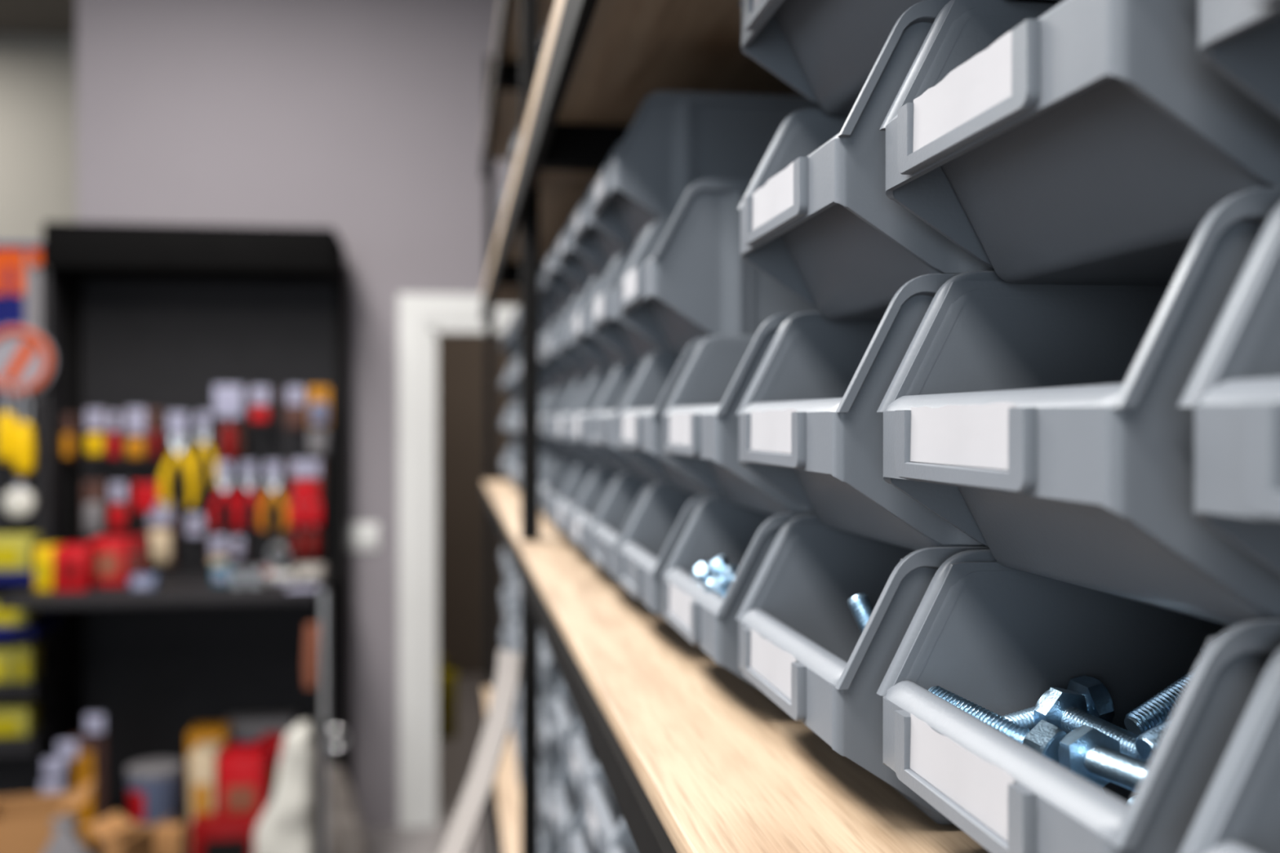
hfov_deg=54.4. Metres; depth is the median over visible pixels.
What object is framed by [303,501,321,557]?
screwdriver
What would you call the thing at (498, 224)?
bin
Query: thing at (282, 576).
carton
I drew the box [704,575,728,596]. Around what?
bolt
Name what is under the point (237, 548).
blister pack
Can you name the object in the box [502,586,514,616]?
bin
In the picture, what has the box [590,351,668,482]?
bin
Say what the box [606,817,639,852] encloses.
bin
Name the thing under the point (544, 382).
bin
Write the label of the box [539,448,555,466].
bin
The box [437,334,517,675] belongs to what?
door
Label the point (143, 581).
carton
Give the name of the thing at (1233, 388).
bin
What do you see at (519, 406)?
bin
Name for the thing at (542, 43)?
bin
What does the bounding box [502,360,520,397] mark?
bin
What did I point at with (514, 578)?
bin
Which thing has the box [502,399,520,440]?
bin
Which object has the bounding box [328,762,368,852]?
heap
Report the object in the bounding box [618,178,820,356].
bin
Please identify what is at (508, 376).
bin
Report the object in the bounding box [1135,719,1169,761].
bolt
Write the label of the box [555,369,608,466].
bin
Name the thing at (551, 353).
bin
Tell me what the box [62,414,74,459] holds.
blister pack
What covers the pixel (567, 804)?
bin
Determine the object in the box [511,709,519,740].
bin
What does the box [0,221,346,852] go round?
shelving unit
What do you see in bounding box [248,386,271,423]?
blister pack
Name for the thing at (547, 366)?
bin
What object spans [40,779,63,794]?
ticket
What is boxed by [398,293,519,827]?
door frame
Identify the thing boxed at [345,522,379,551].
light switch
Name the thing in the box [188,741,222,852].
carton
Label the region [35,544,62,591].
carton
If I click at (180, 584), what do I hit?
shelf
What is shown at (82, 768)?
bottle
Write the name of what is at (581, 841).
bin
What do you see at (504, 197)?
bin
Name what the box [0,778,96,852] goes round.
cardboard box
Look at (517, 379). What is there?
bin
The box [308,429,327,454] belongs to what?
blister pack
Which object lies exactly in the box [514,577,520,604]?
bin
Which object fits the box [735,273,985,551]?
bin
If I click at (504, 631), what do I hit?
bin
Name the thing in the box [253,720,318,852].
sack
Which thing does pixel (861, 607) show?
bolt
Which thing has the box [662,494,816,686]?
bin
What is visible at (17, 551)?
carton
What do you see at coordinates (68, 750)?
ticket
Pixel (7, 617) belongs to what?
carton
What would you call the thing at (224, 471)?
pliers
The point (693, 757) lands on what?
shelving unit
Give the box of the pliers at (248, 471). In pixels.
[237,461,261,528]
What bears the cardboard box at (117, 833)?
on the floor
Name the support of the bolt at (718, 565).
in the bin at (717, 526)
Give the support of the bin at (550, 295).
on the bin at (547, 366)
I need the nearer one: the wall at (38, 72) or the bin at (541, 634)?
the bin at (541, 634)
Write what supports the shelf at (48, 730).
attached to the display rack
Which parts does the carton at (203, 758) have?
printed panel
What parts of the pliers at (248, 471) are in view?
handle, handle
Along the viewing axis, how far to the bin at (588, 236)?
0.92 m
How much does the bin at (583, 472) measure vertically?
0.079 m
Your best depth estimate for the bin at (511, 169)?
1.78 m
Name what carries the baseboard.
attached to the wall at (362, 120)
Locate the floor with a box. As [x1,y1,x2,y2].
[363,674,498,852]
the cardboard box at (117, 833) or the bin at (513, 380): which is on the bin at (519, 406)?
the bin at (513, 380)
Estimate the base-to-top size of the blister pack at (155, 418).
0.187 m
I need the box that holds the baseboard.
[358,808,398,828]
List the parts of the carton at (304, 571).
printed panel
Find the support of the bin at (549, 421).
on the bin at (566, 468)
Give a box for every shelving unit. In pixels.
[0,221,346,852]
[481,0,990,852]
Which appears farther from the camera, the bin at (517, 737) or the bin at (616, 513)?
the bin at (517, 737)
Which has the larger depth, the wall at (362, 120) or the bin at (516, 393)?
the wall at (362, 120)
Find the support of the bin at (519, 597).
on the bin
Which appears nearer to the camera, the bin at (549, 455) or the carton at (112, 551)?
the bin at (549, 455)
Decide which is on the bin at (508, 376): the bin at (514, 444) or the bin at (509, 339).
the bin at (509, 339)
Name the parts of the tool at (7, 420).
handle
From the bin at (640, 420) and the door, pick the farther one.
the door
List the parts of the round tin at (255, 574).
lid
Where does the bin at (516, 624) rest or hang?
on the bin
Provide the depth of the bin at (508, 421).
2.02 m
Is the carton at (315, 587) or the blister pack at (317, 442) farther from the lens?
the blister pack at (317, 442)
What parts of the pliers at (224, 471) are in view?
handle, handle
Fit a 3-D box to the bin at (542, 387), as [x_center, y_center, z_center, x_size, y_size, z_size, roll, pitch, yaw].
[-0.081,-0.083,1.684,0.165,0.079,0.122,0,0,-9]
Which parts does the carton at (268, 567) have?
printed panel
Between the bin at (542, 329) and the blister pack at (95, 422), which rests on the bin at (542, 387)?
the bin at (542, 329)
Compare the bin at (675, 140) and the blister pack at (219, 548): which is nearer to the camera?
the bin at (675, 140)
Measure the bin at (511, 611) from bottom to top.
0.079 m
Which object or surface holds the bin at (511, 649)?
on the bin
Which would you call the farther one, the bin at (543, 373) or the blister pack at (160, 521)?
the blister pack at (160, 521)
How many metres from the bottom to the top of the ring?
0.093 m
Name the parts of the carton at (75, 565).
printed panel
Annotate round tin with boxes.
[230,566,247,586]
[247,566,264,586]
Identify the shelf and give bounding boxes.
[0,564,335,609]
[0,568,35,582]
[0,613,58,639]
[0,668,58,699]
[0,720,58,755]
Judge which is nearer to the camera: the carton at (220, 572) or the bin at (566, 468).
the bin at (566, 468)
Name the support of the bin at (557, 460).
on the shelving unit at (693, 757)
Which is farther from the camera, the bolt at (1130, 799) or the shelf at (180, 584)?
the shelf at (180, 584)
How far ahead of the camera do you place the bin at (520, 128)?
1.58 m
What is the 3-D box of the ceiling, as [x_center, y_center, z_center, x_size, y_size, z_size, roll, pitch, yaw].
[-1.374,-1.957,1.704,5.400,0.100,12.600,0,0,-9]
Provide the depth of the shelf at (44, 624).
4.12 m
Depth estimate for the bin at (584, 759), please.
0.91 m
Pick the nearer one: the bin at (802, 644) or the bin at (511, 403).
the bin at (802, 644)
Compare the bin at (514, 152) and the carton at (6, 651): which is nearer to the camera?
the bin at (514, 152)
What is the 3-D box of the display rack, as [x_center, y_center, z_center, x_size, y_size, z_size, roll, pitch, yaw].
[-2.519,0.478,4.180,1.010,2.248,0.300,0,0,-9]
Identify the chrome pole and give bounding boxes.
[320,589,347,852]
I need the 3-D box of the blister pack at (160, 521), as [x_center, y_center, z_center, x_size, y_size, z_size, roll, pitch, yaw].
[-1.767,0.396,4.574,0.097,0.242,0.028,0,0,-9]
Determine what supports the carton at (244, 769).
on the shelving unit at (148, 316)
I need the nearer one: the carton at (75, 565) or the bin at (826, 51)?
the bin at (826, 51)
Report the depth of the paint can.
4.05 m
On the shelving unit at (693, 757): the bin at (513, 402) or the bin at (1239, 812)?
the bin at (1239, 812)
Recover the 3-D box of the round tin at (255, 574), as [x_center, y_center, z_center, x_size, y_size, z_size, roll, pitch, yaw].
[-1.300,0.508,4.214,0.055,0.062,0.055,0,0,-9]
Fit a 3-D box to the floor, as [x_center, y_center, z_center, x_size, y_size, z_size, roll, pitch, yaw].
[-1.374,1.663,1.719,5.400,0.100,12.600,0,0,-9]
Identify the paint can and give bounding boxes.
[125,758,183,829]
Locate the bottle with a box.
[70,734,106,852]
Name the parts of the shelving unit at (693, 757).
post, rail, rail, rail, rail, shelf, cross rail, shelf, cross rail, shelf, post, shelf, rail, cross rail, rail, shelf, shelf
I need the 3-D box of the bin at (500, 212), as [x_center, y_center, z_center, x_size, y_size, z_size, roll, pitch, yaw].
[-0.165,-0.378,2.188,0.165,0.079,0.122,0,0,-9]
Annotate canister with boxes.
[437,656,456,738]
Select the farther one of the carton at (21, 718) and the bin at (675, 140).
the carton at (21, 718)
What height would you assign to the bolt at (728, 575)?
0.050 m
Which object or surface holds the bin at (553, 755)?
on the bin at (551, 772)
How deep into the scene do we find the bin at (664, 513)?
0.69 m
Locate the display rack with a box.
[0,240,58,797]
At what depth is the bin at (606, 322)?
0.80 m
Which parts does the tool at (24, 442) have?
handle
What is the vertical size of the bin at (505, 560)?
0.079 m
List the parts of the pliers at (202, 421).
handle, handle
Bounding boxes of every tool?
[0,378,16,462]
[13,387,35,474]
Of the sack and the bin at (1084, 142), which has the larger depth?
the sack
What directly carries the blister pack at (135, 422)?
hanging from the shelving unit at (148, 316)
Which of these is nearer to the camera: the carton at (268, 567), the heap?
the heap
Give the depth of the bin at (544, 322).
1.59 m
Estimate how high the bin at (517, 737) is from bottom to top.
0.079 m
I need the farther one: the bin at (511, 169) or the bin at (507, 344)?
the bin at (507, 344)
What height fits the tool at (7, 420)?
0.290 m
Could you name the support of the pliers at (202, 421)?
hanging from the shelving unit at (148, 316)
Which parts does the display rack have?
blue panel, navy panel, dark panel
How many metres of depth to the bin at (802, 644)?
0.40 m
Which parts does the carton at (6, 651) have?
printed panel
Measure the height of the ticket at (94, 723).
0.499 m
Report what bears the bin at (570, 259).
on the bin at (565, 346)
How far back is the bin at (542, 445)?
1.65 m
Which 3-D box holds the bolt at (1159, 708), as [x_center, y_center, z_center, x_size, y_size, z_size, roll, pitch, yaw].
[0.138,0.065,0.313,0.037,0.025,0.013,0,0,-17]
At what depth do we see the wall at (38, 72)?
6.12 m
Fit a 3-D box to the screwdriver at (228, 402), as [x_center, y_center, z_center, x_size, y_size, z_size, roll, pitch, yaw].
[-1.525,-0.012,4.623,0.101,0.282,0.054,0,0,-9]
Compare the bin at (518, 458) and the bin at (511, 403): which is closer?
the bin at (518, 458)
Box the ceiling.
[0,0,76,35]
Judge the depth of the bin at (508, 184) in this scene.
1.91 m
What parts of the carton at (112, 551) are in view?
printed panel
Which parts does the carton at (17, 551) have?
printed panel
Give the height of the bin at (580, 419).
0.079 m
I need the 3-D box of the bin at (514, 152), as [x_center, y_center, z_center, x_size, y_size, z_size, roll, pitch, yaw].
[-0.089,-0.376,1.681,0.165,0.079,0.122,0,0,-9]
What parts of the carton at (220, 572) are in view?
printed panel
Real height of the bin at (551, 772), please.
0.079 m
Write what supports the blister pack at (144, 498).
hanging from the shelving unit at (148, 316)
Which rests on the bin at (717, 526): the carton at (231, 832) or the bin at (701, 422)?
the bin at (701, 422)
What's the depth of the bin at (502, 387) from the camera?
2.36 m
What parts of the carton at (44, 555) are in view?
printed panel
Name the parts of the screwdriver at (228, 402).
handle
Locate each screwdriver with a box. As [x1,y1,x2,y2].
[213,385,242,461]
[288,501,306,558]
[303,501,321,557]
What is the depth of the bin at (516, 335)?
1.96 m
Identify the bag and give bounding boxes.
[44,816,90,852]
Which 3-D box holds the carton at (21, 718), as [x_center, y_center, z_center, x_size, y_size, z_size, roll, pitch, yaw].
[-2.131,0.994,4.190,0.170,0.109,0.122,0,0,-9]
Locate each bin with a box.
[497,217,499,232]
[498,206,502,223]
[500,183,507,213]
[501,338,517,358]
[501,363,519,399]
[501,400,519,440]
[501,439,518,469]
[501,546,506,563]
[501,581,511,604]
[501,623,509,644]
[502,333,520,354]
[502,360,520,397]
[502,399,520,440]
[502,440,520,472]
[502,551,510,573]
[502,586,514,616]
[502,631,512,651]
[505,306,520,351]
[505,351,520,395]
[505,397,520,439]
[505,441,520,479]
[505,558,515,586]
[505,595,517,632]
[506,177,510,196]
[507,640,515,653]
[508,160,514,183]
[511,131,520,167]
[511,320,520,341]
[511,356,520,388]
[511,404,520,435]
[511,450,520,479]
[511,570,518,592]
[511,612,520,641]
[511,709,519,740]
[514,313,520,333]
[514,359,520,384]
[514,408,520,434]
[514,459,520,484]
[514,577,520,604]
[514,625,520,653]
[514,728,520,763]
[515,679,520,710]
[517,305,546,333]
[517,332,549,391]
[517,390,549,448]
[517,447,544,488]
[517,593,520,619]
[517,701,520,733]
[517,755,520,789]
[519,128,520,142]
[539,22,551,65]
[539,267,573,311]
[539,297,560,320]
[539,312,552,328]
[539,315,575,382]
[539,325,564,386]
[539,333,555,388]
[539,384,574,457]
[539,387,564,453]
[539,390,555,450]
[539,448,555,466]
[539,450,559,483]
[539,453,571,509]
[539,626,543,642]
[539,635,563,692]
[539,675,551,711]
[539,688,565,769]
[539,748,548,780]
[539,763,562,845]
[539,820,546,848]
[539,836,563,852]
[543,376,589,461]
[543,456,586,523]
[544,210,588,299]
[544,292,591,379]
[551,680,580,760]
[551,759,585,852]
[555,275,609,375]
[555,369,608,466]
[555,460,608,537]
[556,182,608,286]
[569,719,598,800]
[569,805,595,852]
[570,362,633,473]
[570,466,634,555]
[571,146,634,269]
[571,253,635,371]
[585,760,622,852]
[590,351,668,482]
[590,472,669,579]
[591,91,822,247]
[591,222,671,365]
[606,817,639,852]
[617,336,724,495]
[617,481,724,617]
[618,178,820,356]
[661,313,815,515]
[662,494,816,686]
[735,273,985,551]
[735,514,990,825]
[737,0,924,115]
[737,0,995,321]
[876,187,1279,626]
[876,549,1279,852]
[879,0,1279,285]
[1177,202,1279,575]
[1179,648,1279,852]
[1198,0,1279,118]
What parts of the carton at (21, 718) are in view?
printed panel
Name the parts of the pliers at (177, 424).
handle, handle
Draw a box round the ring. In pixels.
[267,540,289,564]
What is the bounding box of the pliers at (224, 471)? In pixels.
[208,461,239,529]
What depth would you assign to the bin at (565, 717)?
1.03 m
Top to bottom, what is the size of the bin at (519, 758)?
0.079 m
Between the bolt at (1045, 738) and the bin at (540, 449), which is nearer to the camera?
the bolt at (1045, 738)
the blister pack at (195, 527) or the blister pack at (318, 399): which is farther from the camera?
the blister pack at (318, 399)
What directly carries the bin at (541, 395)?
on the bin at (543, 453)
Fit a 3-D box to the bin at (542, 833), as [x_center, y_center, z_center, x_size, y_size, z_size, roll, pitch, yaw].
[-0.041,0.466,1.433,0.165,0.079,0.122,0,0,-9]
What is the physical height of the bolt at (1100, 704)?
0.016 m
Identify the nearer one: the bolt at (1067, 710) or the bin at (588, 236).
the bolt at (1067, 710)
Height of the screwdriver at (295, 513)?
0.215 m
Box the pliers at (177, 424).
[158,411,199,506]
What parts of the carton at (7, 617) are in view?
printed panel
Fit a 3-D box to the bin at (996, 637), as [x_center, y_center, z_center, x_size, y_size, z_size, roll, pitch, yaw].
[0.151,0.073,0.284,0.165,0.079,0.122,0,0,-9]
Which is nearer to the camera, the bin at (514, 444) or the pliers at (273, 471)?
the bin at (514, 444)
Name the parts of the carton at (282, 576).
printed panel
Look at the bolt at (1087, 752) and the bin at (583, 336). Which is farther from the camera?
the bin at (583, 336)
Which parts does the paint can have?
lid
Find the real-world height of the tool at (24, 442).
0.299 m
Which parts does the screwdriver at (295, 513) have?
handle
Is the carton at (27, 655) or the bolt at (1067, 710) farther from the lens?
the carton at (27, 655)
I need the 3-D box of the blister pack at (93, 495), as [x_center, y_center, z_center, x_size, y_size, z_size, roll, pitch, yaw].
[-1.995,0.302,4.539,0.074,0.206,0.028,0,0,-9]
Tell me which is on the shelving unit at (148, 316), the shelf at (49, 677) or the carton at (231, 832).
the carton at (231, 832)
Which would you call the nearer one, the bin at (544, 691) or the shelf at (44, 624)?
the bin at (544, 691)
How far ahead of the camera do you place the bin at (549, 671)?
1.24 m
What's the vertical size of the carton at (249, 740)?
0.330 m
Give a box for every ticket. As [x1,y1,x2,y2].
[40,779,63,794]
[43,758,65,780]
[57,740,77,791]
[84,714,103,852]
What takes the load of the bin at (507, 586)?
on the bin at (504, 631)
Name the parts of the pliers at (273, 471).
handle, handle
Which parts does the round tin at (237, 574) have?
lid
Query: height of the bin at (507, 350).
0.079 m
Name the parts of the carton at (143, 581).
printed panel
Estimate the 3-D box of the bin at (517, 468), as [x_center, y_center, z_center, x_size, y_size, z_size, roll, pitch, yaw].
[-0.099,0.066,1.811,0.165,0.079,0.122,0,0,-9]
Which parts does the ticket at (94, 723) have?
ticket stem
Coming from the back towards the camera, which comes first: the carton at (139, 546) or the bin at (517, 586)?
the carton at (139, 546)
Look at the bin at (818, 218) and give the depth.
0.38 m
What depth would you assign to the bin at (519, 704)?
1.70 m
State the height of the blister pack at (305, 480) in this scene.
0.181 m
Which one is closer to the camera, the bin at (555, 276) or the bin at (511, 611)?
the bin at (555, 276)
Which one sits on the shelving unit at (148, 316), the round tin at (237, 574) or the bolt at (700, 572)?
the round tin at (237, 574)
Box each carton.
[0,533,40,570]
[0,595,38,625]
[0,643,22,682]
[0,701,39,737]
[13,641,41,681]
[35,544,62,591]
[53,543,97,591]
[90,535,134,586]
[127,534,151,584]
[129,573,159,590]
[154,822,185,852]
[186,722,231,843]
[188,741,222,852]
[190,810,264,852]
[212,564,233,584]
[217,742,271,812]
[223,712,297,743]
[232,738,259,743]
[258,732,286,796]
[259,564,277,576]
[265,570,296,582]
[285,584,319,591]
[293,563,325,579]
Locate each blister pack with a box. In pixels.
[2,480,35,516]
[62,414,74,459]
[83,480,104,537]
[84,408,106,457]
[107,412,120,459]
[108,482,128,530]
[124,408,146,459]
[133,482,159,511]
[146,501,173,567]
[148,408,161,459]
[184,514,205,537]
[208,535,228,566]
[230,537,244,559]
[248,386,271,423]
[284,386,306,430]
[288,459,323,507]
[308,386,329,426]
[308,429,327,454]
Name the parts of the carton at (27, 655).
printed panel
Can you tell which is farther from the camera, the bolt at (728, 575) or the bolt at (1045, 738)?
the bolt at (728, 575)
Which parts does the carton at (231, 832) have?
printed panel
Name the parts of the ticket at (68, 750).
ticket stem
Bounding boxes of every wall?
[0,32,76,267]
[75,0,510,810]
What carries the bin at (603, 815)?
on the bin
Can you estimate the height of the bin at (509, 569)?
0.079 m
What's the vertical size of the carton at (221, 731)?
0.382 m
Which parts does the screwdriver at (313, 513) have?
handle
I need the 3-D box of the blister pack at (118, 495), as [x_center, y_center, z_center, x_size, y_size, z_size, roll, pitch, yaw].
[-1.911,0.294,4.552,0.068,0.177,0.028,0,0,-9]
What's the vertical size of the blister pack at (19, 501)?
0.124 m
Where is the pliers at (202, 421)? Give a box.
[191,411,217,485]
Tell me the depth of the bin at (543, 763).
1.43 m
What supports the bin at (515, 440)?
on the shelving unit at (693, 757)
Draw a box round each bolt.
[692,561,714,585]
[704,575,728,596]
[706,555,729,589]
[720,564,738,586]
[848,592,873,633]
[928,685,1066,764]
[1001,675,1114,730]
[1033,687,1149,763]
[1057,724,1148,791]
[1124,645,1205,735]
[1126,795,1133,804]
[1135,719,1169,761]
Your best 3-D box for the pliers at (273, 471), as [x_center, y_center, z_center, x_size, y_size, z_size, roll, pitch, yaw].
[-1.366,0.260,4.645,0.122,0.262,0.041,0,0,-9]
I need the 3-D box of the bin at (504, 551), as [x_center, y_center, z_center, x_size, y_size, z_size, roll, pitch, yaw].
[-0.174,0.237,2.319,0.165,0.079,0.122,0,0,-9]
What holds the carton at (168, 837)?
on the floor
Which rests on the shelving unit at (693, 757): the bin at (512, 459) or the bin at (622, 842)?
the bin at (512, 459)
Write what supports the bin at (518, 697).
on the bin at (517, 737)
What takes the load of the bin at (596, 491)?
on the shelving unit at (693, 757)
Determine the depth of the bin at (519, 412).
1.83 m
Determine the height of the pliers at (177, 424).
0.352 m
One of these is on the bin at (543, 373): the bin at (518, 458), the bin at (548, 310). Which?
the bin at (548, 310)
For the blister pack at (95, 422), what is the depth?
4.54 m
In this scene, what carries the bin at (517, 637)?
on the bin at (518, 697)
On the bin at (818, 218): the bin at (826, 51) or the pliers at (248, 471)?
the bin at (826, 51)
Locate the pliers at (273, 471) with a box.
[257,461,288,531]
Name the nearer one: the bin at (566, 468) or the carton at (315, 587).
the bin at (566, 468)
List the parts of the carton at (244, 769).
printed panel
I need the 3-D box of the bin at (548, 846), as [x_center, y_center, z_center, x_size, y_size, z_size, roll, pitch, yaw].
[-0.023,0.467,1.307,0.165,0.079,0.122,0,0,-9]
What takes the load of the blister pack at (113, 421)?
hanging from the shelving unit at (148, 316)
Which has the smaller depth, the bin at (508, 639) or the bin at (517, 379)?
the bin at (517, 379)
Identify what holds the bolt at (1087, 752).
in the bin at (996, 637)
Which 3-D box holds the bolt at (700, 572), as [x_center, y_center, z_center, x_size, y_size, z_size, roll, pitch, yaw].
[0.042,0.083,0.529,0.048,0.048,0.008,0,0,41]
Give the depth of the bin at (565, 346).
1.06 m
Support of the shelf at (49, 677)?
attached to the display rack
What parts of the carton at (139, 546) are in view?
printed panel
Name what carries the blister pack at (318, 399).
hanging from the shelving unit at (148, 316)
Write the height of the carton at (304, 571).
0.042 m
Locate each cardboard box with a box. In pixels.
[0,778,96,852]
[83,811,173,852]
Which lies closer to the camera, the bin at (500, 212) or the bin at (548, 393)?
the bin at (548, 393)
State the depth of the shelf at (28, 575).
4.10 m
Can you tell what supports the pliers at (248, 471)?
hanging from the shelving unit at (148, 316)
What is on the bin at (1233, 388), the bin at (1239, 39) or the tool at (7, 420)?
the bin at (1239, 39)
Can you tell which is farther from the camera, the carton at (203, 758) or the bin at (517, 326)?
the carton at (203, 758)
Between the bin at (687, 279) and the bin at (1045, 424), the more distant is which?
the bin at (687, 279)
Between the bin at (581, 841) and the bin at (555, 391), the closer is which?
the bin at (581, 841)
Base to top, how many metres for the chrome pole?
1.094 m
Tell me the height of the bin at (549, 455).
0.079 m

